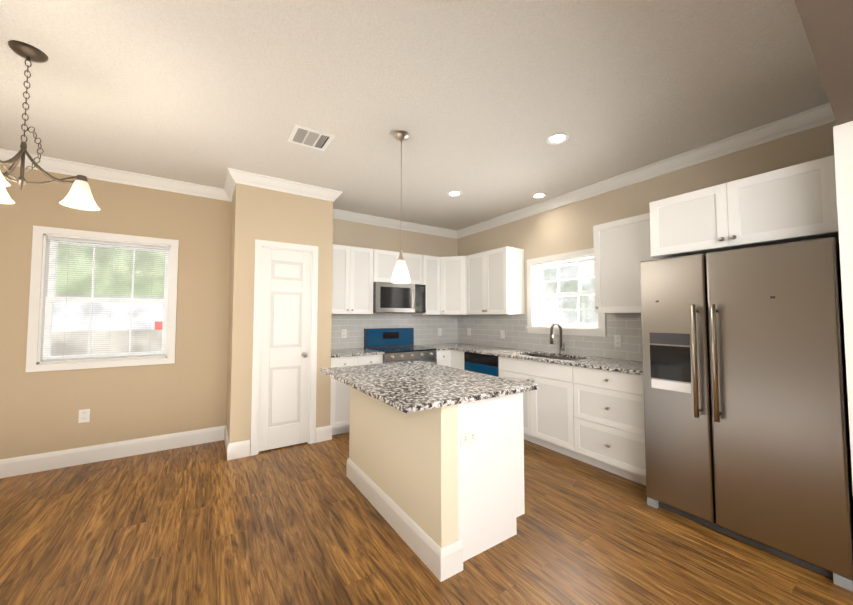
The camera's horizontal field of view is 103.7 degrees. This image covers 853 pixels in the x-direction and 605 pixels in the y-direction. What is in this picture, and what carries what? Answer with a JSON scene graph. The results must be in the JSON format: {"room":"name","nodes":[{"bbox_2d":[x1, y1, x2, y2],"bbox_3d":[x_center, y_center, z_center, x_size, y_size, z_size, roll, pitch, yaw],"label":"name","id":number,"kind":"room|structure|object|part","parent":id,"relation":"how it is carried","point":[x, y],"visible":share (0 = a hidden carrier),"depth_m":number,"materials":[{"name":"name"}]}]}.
{"room":"kitchen","nodes":[
{"label":"kitchen","id":0,"kind":"room"},
{"bbox_2d":[0,164,457,459],"bbox_3d":[-2.100,0.133,3.869,6.460,2.735,0.150,2,-3,-33],"label":"wall","id":1,"kind":"structure","parent":0,"point":[184,392],"depth_m":3.27,"materials":[{"name":"beige paint"}]},
{"bbox_2d":[78,409,89,422],"bbox_3d":[-3.125,1.036,3.059,0.072,0.116,0.008,2,-3,-33],"label":"outlet","id":2,"kind":"object","parent":1,"relation":"attached to","point":[84,415],"visible":1,"depth_m":3.06,"materials":[{"name":"white plastic"}]},
{"bbox_2d":[26,225,178,371],"bbox_3d":[-3.046,-0.022,3.241,1.020,1.270,0.170,2,-3,-33],"label":"window","id":3,"kind":"structure","parent":1,"relation":"in","point":[39,309],"depth_m":3.13,"materials":[{"name":"white wood"}]},
{"bbox_2d":[42,236,168,361],"bbox_3d":[-3.031,-0.026,3.218,0.860,1.115,0.035,2,-3,-33],"label":"window blinds","id":4,"kind":"object","parent":3,"relation":"attached to","point":[103,243],"visible":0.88,"depth_m":3.19,"materials":[{"name":"white plastic"}]},
{"bbox_3d":[-3.084,-0.025,3.298,0.860,1.100,0.003,2,-3,-33],"label":"glass","id":5,"kind":"part","parent":3,"relation":"part of","materials":[{"name":"clear glass"}]},
{"bbox_2d":[0,149,227,200],"bbox_3d":[-3.389,-1.224,2.941,2.920,0.105,0.080,2,-3,-33],"label":"crown molding","id":6,"kind":"structure","parent":1,"relation":"attached to","point":[54,165],"depth_m":3.21,"materials":[{"name":"white wood"}]},
{"bbox_2d":[332,244,373,313],"bbox_3d":[-1.032,-0.276,4.284,0.636,0.850,0.356,2,-3,-33],"label":"upper cabinet","id":7,"kind":"object","parent":1,"relation":"attached to","point":[352,279],"visible":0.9,"depth_m":4.18,"materials":[{"name":"white wood"}]},
{"bbox_2d":[331,314,457,348],"bbox_3d":[-0.440,0.396,4.857,2.290,0.463,0.008,2,-3,-33],"label":"wall tile","id":8,"kind":"structure","parent":1,"relation":"attached to","point":[425,327],"depth_m":4.84,"materials":[{"name":"grey tile"}]},
{"bbox_2d":[341,329,346,337],"bbox_3d":[-1.088,0.410,4.419,0.072,0.116,0.008,2,-3,-33],"label":"electrical outlet","id":9,"kind":"object","parent":8,"relation":"attached to","point":[343,333],"visible":1,"depth_m":4.42,"materials":[{"name":"white plastic"}]},
{"bbox_2d":[438,328,441,335],"bbox_3d":[0.208,0.463,5.270,0.072,0.116,0.008,2,-3,-33],"label":"electrical outlet","id":10,"kind":"object","parent":8,"relation":"attached to","point":[439,331],"visible":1,"depth_m":5.27,"materials":[{"name":"white plastic"}]},
{"bbox_2d":[333,210,455,237],"bbox_3d":[-0.462,-1.139,4.866,2.190,0.105,0.080,2,-3,-33],"label":"crown molding","id":11,"kind":"structure","parent":1,"relation":"attached to","point":[337,214],"depth_m":4.83,"materials":[{"name":"white wood"}]},
{"bbox_2d":[373,249,422,284],"bbox_3d":[-0.447,-0.470,4.678,0.756,0.428,0.356,2,-3,-33],"label":"upper cabinet","id":12,"kind":"object","parent":1,"relation":"attached to","point":[385,261],"visible":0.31,"depth_m":4.50,"materials":[{"name":"white wood"}]},
{"bbox_2d":[373,282,425,312],"bbox_3d":[-0.421,-0.055,4.620,0.752,0.394,0.452,2,-3,-33],"label":"microwave","id":13,"kind":"object","parent":12,"relation":"attached to","point":[388,297],"visible":0.9,"depth_m":4.44,"materials":[{"name":"grey metal"}]},
{"bbox_2d":[411,255,439,314],"bbox_3d":[-0.004,-0.246,4.960,0.296,0.850,0.356,2,-3,-33],"label":"upper cabinet","id":14,"kind":"object","parent":1,"relation":"attached to","point":[431,273],"visible":0.6,"depth_m":4.85,"materials":[{"name":"white wood"}]},
{"bbox_2d":[439,256,467,314],"bbox_3d":[0.435,-0.240,5.100,0.585,0.850,0.605,2,-3,-33],"label":"upper cabinet","id":15,"kind":"object","parent":1,"relation":"attached to","point":[453,285],"visible":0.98,"depth_m":4.88,"materials":[{"name":"white wood"}]},
{"bbox_2d":[226,183,332,442],"bbox_3d":[-1.622,0.127,3.717,0.950,2.735,0.630,2,-3,-33],"label":"wall","id":16,"kind":"structure","parent":0,"point":[258,213],"depth_m":3.39,"materials":[{"name":"beige paint"}]},
{"bbox_2d":[0,425,331,477],"bbox_3d":[-2.831,1.382,2.856,3.886,0.150,0.646,2,-3,-33],"label":"baseboard","id":17,"kind":"structure","parent":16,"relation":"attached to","point":[21,465],"depth_m":3.16,"materials":[{"name":"white wood"}]},
{"bbox_2d":[220,182,234,201],"bbox_3d":[-2.030,-1.201,3.458,0.080,0.105,0.540,2,-3,-33],"label":"crown molding","id":18,"kind":"structure","parent":16,"relation":"attached to","point":[229,190],"depth_m":3.60,"materials":[{"name":"white wood"}]},
{"bbox_2d":[225,167,341,201],"bbox_3d":[-1.427,-1.200,3.479,1.110,0.105,0.080,2,-3,-33],"label":"crown molding","id":19,"kind":"structure","parent":16,"relation":"attached to","point":[235,176],"depth_m":3.42,"materials":[{"name":"white wood"}]},
{"bbox_2d":[250,239,317,455],"bbox_3d":[-1.465,0.434,3.478,0.615,2.100,0.118,2,-3,-33],"label":"door frame","id":20,"kind":"structure","parent":16,"relation":"attached to","point":[260,245],"depth_m":3.39,"materials":[{"name":"white wood"}]},
{"bbox_2d":[259,248,310,451],"bbox_3d":[-1.445,0.462,3.443,0.487,2.016,0.102,2,-3,-33],"label":"pantry door","id":21,"kind":"structure","parent":16,"relation":"in","point":[284,373],"depth_m":3.45,"materials":[{"name":"white wood"}]},
{"bbox_2d":[0,0,828,230],"bbox_3d":[-0.208,-1.390,1.061,6.460,0.060,7.030,2,-3,-33],"label":"ceiling","id":22,"kind":"structure","parent":0,"point":[479,101],"depth_m":2.06,"materials":[{"name":"paint"}]},
{"bbox_2d":[0,40,100,210],"bbox_3d":[-2.063,-0.940,1.744,0.522,0.779,0.521,2,-3,-33],"label":"chandelier","id":23,"kind":"object","parent":22,"relation":"hanging from","point":[79,196],"visible":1,"depth_m":1.77,"materials":[{"name":"grey metal"}]},
{"bbox_3d":[-2.099,-0.954,1.755,0.146,0.750,0.140,2,-3,-33],"label":"stem","id":24,"kind":"part","parent":23,"relation":"part of","materials":[{"name":"grey metal"}]},
{"bbox_2d":[288,124,334,150],"bbox_3d":[-0.908,-1.286,2.629,0.290,0.010,0.275,2,-3,-33],"label":"ceiling vent","id":25,"kind":"object","parent":22,"relation":"in","point":[309,137],"visible":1,"depth_m":2.62,"materials":[{"name":"white metal"}]},
{"bbox_2d":[392,130,409,282],"bbox_3d":[-0.194,-0.722,2.557,0.138,1.143,0.138,2,-3,-33],"label":"pendant light","id":26,"kind":"object","parent":22,"relation":"hanging from","point":[400,274],"visible":1,"depth_m":2.51,"materials":[{"name":"white glass"}]},
{"bbox_3d":[-0.194,-0.235,2.535,0.138,0.170,0.138,2,-3,-33],"label":"lamp shade","id":27,"kind":"part","parent":26,"relation":"part of","materials":[{"name":"white glass"}]},
{"bbox_2d":[447,191,461,196],"bbox_3d":[0.318,-1.234,3.803,0.170,0.009,0.170,2,-3,-33],"label":"recessed light","id":28,"kind":"object","parent":22,"relation":"in","point":[454,193],"visible":1,"depth_m":3.80,"materials":[{"name":"white"}]},
{"bbox_2d":[532,193,546,198],"bbox_3d":[1.303,-1.231,3.871,0.170,0.009,0.170,2,-3,-33],"label":"recessed light","id":29,"kind":"object","parent":22,"relation":"in","point":[538,195],"visible":0.98,"depth_m":3.86,"materials":[{"name":"white"}]},
{"bbox_2d":[546,132,568,144],"bbox_3d":[1.030,-1.286,2.632,0.170,0.009,0.170,2,-3,-33],"label":"recessed light","id":30,"kind":"object","parent":22,"relation":"in","point":[557,138],"visible":1,"depth_m":2.63,"materials":[{"name":"white"}]},
{"bbox_2d":[0,432,852,604],"bbox_3d":[-0.208,1.403,0.937,6.460,0.060,7.030,2,-3,-33],"label":"floor","id":31,"kind":"structure","parent":0,"point":[305,523],"depth_m":1.95,"materials":[{"name":"brown wood"}]},
{"bbox_2d":[330,348,383,434],"bbox_3d":[-0.952,1.055,4.105,0.636,0.915,0.645,2,-3,-33],"label":"base cabinet","id":32,"kind":"object","parent":31,"relation":"on","point":[340,410],"visible":0.46,"depth_m":3.79,"materials":[{"name":"white wood"}]},
{"bbox_2d":[331,348,383,357],"bbox_3d":[-0.952,0.612,4.124,0.636,0.029,0.645,2,-3,-33],"label":"countertop","id":33,"kind":"structure","parent":32,"relation":"on","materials":[{"name":"stone"}]},
{"bbox_2d":[364,328,436,363],"bbox_3d":[-0.341,0.940,4.454,0.754,1.175,0.725,2,-3,-33],"label":"range","id":34,"kind":"object","parent":31,"relation":"on","point":[395,344],"visible":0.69,"depth_m":4.55,"materials":[{"name":"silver metal"}]},
{"bbox_2d":[346,384,524,581],"bbox_3d":[-0.016,0.997,2.455,0.681,0.886,1.352,2,-3,-33],"label":"kitchen island","id":35,"kind":"object","parent":31,"relation":"on","point":[435,468],"depth_m":1.95,"materials":[{"name":"beige paint"}]},
{"bbox_2d":[320,360,538,415],"bbox_3d":[-0.089,0.535,2.388,0.942,0.030,1.405,2,-3,-33],"label":"island countertop","id":36,"kind":"structure","parent":35,"relation":"on","point":[407,386],"depth_m":2.07,"materials":[{"name":"stone"}]},
{"bbox_3d":[0.233,0.753,1.869,0.116,0.072,0.008,2,-3,-33],"label":"plate","id":37,"kind":"part","parent":35,"relation":"part of","materials":[{"name":"white plastic"}]},
{"bbox_2d":[464,352,498,376],"bbox_3d":[0.906,1.080,4.275,0.600,0.879,0.600,2,-3,-33],"label":"dishwasher","id":38,"kind":"object","parent":31,"relation":"on","point":[482,363],"visible":0.21,"depth_m":4.10,"materials":[{"name":"blue metal"}]},
{"bbox_2d":[414,322,645,485],"bbox_3d":[0.997,0.867,3.925,0.885,1.274,3.102,2,-3,-33],"label":"base cabinet","id":39,"kind":"object","parent":31,"relation":"on","point":[587,409],"visible":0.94,"depth_m":3.06,"materials":[{"name":"white wood"}]},
{"bbox_2d":[414,343,642,374],"bbox_3d":[0.997,0.604,3.936,0.885,0.029,3.102,2,-3,-33],"label":"countertop","id":40,"kind":"structure","parent":39,"relation":"on","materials":[{"name":"stone"}]},
{"bbox_2d":[525,354,577,360],"bbox_3d":[1.331,0.706,3.642,0.424,0.201,0.774,2,-3,-33],"label":"sink","id":41,"kind":"object","parent":40,"relation":"in","point":[554,356],"depth_m":3.80,"materials":[{"name":"silver metal"}]},
{"bbox_2d":[550,322,564,353],"bbox_3d":[1.470,0.401,3.754,0.216,0.359,0.085,2,-3,-33],"label":"faucet","id":42,"kind":"object","parent":40,"relation":"on","point":[562,346],"depth_m":3.77,"materials":[{"name":"silver metal"}]},
{"bbox_2d":[640,237,852,591],"bbox_3d":[2.115,0.557,2.237,0.852,1.745,0.918,2,-3,-33],"label":"fridge","id":43,"kind":"object","parent":31,"relation":"on","point":[746,425],"visible":1,"depth_m":1.93,"materials":[{"name":"grey metal"}]},
{"bbox_2d":[458,121,836,360],"bbox_3d":[2.468,0.080,2.669,0.150,2.735,6.880,2,-3,-33],"label":"wall","id":44,"kind":"structure","parent":0,"point":[564,229],"depth_m":3.30,"materials":[{"name":"beige paint"}]},
{"bbox_2d":[467,246,524,314],"bbox_3d":[0.912,-0.263,4.585,0.356,0.850,0.773,2,-3,-33],"label":"upper cabinet","id":45,"kind":"object","parent":44,"relation":"attached to","point":[495,281],"visible":1,"depth_m":4.35,"materials":[{"name":"white wood"}]},
{"bbox_2d":[458,313,642,360],"bbox_3d":[1.372,0.366,4.179,0.008,0.463,3.117,2,-3,-33],"label":"wall tile","id":46,"kind":"structure","parent":44,"relation":"attached to","point":[485,329],"depth_m":3.98,"materials":[{"name":"grey tile"}]},
{"bbox_2d":[500,330,504,338],"bbox_3d":[1.054,0.440,4.645,0.008,0.116,0.072,2,-3,-33],"label":"electrical outlet","id":47,"kind":"object","parent":46,"relation":"attached to","point":[502,333],"visible":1,"depth_m":4.64,"materials":[{"name":"white plastic"}]},
{"bbox_2d":[614,335,621,346],"bbox_3d":[1.911,0.383,3.343,0.008,0.116,0.072,2,-3,-33],"label":"electrical outlet","id":48,"kind":"object","parent":46,"relation":"attached to","point":[617,340],"visible":1,"depth_m":3.34,"materials":[{"name":"white plastic"}]},
{"bbox_2d":[526,248,606,336],"bbox_3d":[1.629,-0.097,3.921,0.185,0.940,1.020,2,-3,-33],"label":"window","id":49,"kind":"structure","parent":44,"relation":"in","point":[535,294],"depth_m":4.00,"materials":[{"name":"white"}]},
{"bbox_3d":[1.692,-0.100,3.963,0.003,0.750,0.820,2,-3,-33],"label":"glass","id":50,"kind":"part","parent":49,"relation":"part of","materials":[{"name":"clear glass"}]},
{"bbox_2d":[593,213,657,312],"bbox_3d":[1.910,-0.330,3.070,0.356,0.850,0.608,2,-3,-33],"label":"upper cabinet","id":51,"kind":"object","parent":44,"relation":"attached to","point":[622,249],"visible":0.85,"depth_m":3.04,"materials":[{"name":"white wood"}]},
{"bbox_2d":[456,102,835,238],"bbox_3d":[1.601,-1.184,3.834,0.080,0.105,4.075,2,-3,-33],"label":"crown molding","id":52,"kind":"structure","parent":44,"relation":"attached to","point":[820,115],"depth_m":2.89,"materials":[{"name":"white wood"}]},
{"bbox_2d":[649,155,838,258],"bbox_3d":[2.219,-0.574,2.360,0.631,0.425,0.926,2,-3,-33],"label":"upper cabinet","id":53,"kind":"object","parent":44,"relation":"attached to","point":[795,203],"visible":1,"depth_m":2.11,"materials":[{"name":"white wood"}]},
{"bbox_2d":[795,0,852,124],"bbox_3d":[0.260,-0.025,0.288,6.160,2.735,0.284,2,-3,-33],"label":"wall","id":54,"kind":"structure","parent":0,"point":[828,26],"depth_m":1.20,"materials":[{"name":"brown paint"}]},
{"bbox_2d":[833,121,852,484],"bbox_3d":[2.119,0.251,1.598,0.012,2.300,0.150,2,-3,-33],"label":"trim","id":55,"kind":"structure","parent":54,"relation":"attached to","point":[843,143],"depth_m":1.66,"materials":[{"name":"white wood"}]},
{"label":"outside","id":56,"kind":"structure","parent":0,"visible":0},
{"bbox_2d":[51,243,164,355],"bbox_3d":[-6.843,-1.379,6.635,14.000,8.000,0.170,2,-3,-33],"label":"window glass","id":57,"kind":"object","parent":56,"point":[119,333],"depth_m":6.86,"materials":[{"name":"green"}]},
{"bbox_2d":[541,262,597,323],"bbox_3d":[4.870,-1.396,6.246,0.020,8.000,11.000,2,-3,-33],"label":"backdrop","id":58,"kind":"structure","parent":56,"point":[586,318],"depth_m":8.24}
]}

